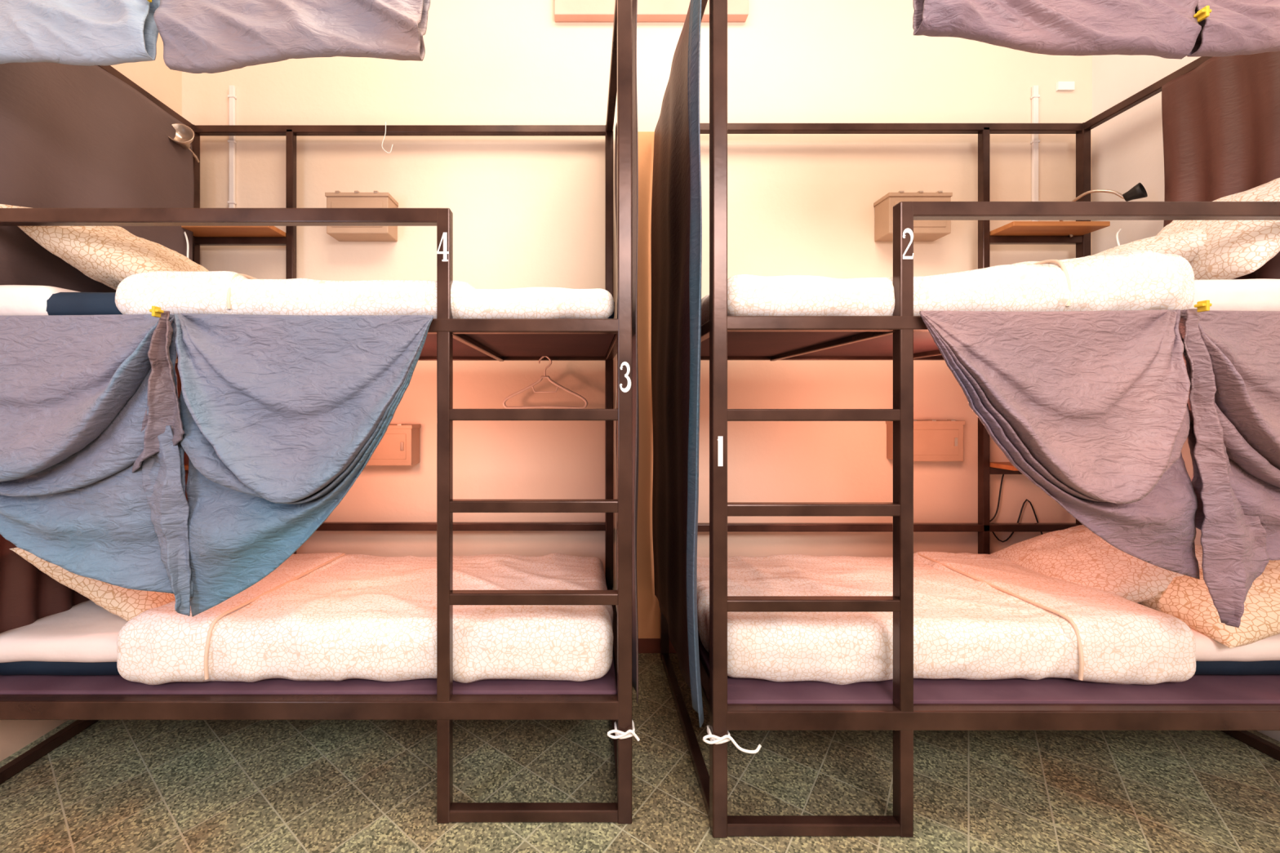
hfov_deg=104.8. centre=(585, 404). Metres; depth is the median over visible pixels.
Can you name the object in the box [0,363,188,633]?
curtain
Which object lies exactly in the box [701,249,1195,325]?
duvet
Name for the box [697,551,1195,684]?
duvet
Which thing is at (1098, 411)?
curtain
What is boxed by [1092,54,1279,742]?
wall
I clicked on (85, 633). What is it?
sheet
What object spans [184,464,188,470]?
shelf
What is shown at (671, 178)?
curtain
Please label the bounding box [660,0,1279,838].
bunk bed
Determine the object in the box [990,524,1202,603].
pillow
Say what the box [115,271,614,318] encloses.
duvet
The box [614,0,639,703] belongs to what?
curtain
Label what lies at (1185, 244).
pillow
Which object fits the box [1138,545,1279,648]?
pillow
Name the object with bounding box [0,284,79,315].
sheet
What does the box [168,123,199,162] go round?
reading lamp
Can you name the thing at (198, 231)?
shelf
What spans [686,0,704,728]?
curtain
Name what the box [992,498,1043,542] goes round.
power cable
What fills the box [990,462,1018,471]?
shelf
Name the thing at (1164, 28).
curtain
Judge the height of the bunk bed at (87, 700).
2.553 m
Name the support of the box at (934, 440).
attached to the wall at (527, 211)
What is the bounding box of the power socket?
[1055,81,1075,91]
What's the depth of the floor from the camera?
1.57 m
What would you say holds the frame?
attached to the wall at (527, 211)
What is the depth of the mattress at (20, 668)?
1.52 m
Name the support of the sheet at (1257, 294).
on the mattress
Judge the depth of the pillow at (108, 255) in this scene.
1.55 m
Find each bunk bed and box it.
[0,0,631,824]
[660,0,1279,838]
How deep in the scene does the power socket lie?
2.41 m
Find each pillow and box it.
[0,204,208,289]
[8,547,175,622]
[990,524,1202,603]
[1087,229,1207,262]
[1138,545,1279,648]
[1155,177,1279,279]
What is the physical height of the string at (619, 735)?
0.033 m
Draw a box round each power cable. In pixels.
[183,231,189,257]
[990,474,1004,521]
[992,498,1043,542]
[1115,228,1121,245]
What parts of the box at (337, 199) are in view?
lid and door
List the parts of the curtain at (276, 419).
panel, panel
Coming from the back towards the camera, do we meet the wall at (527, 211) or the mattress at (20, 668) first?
the wall at (527, 211)
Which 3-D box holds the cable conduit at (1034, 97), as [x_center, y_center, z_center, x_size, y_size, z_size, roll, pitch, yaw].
[2.210,-1.203,2.409,0.034,0.720,0.017,0,0,0]
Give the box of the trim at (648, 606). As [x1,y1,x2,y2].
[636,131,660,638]
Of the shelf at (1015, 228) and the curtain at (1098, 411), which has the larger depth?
the shelf at (1015, 228)
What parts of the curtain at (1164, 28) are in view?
panel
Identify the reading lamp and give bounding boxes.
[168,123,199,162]
[1059,182,1147,237]
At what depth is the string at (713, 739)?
1.36 m
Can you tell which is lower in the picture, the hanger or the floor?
the floor
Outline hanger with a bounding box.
[502,355,587,408]
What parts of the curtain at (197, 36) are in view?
panel, panel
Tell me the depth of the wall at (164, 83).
2.18 m
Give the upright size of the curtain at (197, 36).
0.411 m
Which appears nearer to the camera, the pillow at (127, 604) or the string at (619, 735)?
the string at (619, 735)
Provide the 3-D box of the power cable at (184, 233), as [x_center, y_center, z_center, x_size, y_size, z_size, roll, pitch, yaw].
[-1.804,-0.683,2.222,0.141,0.304,0.026,0,0,27]
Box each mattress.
[0,661,119,675]
[46,292,614,318]
[697,631,1279,675]
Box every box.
[324,191,420,466]
[873,191,965,461]
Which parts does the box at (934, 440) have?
lid and door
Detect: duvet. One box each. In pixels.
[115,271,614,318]
[116,552,613,684]
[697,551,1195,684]
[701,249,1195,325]
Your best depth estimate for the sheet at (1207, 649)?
1.50 m
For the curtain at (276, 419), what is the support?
attached to the bunk bed at (87, 700)
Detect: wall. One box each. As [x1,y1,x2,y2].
[0,32,182,761]
[182,0,1092,612]
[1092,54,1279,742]
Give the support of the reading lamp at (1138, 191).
attached to the bunk bed at (1233, 705)
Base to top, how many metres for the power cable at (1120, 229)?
0.304 m
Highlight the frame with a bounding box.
[554,0,748,22]
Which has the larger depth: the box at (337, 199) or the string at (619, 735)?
the box at (337, 199)
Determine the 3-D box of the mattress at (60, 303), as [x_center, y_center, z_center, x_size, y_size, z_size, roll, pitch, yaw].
[-0.885,-0.295,1.901,1.952,0.101,0.863,0,0,0]
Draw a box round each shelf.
[181,226,285,236]
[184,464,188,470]
[990,221,1110,235]
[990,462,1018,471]
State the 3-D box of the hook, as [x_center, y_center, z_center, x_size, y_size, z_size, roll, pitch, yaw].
[-0.940,-1.267,2.332,0.054,0.152,0.009,0,0,0]
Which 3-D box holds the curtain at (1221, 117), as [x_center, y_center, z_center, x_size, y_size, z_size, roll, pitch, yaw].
[2.330,-0.843,1.715,0.052,0.880,0.533,0,0,0]
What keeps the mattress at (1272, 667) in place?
on the bunk bed at (1233, 705)
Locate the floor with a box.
[0,653,1279,852]
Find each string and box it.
[607,719,639,741]
[702,725,761,753]
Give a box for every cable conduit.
[227,84,236,208]
[1030,84,1039,221]
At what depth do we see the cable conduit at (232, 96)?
2.40 m
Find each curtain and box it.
[0,0,430,73]
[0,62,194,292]
[0,306,433,617]
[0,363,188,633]
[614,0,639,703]
[650,1,690,688]
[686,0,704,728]
[912,0,1279,58]
[919,300,1279,627]
[1161,51,1279,279]
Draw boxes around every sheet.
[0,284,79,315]
[0,600,127,662]
[1190,278,1279,311]
[1190,627,1279,662]
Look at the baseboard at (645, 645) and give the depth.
2.40 m
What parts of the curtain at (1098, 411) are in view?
panel, panel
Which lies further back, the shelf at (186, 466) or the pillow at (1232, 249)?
the shelf at (186, 466)
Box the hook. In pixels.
[381,121,392,153]
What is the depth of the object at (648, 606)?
2.40 m
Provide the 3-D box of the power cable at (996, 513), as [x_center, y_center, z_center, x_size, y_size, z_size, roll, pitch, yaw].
[2.065,0.453,2.395,0.273,0.294,0.017,0,0,0]
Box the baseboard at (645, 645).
[638,636,676,653]
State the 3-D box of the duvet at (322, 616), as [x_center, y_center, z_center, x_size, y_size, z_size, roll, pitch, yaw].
[-0.664,0.757,1.885,1.529,0.229,0.895,0,0,0]

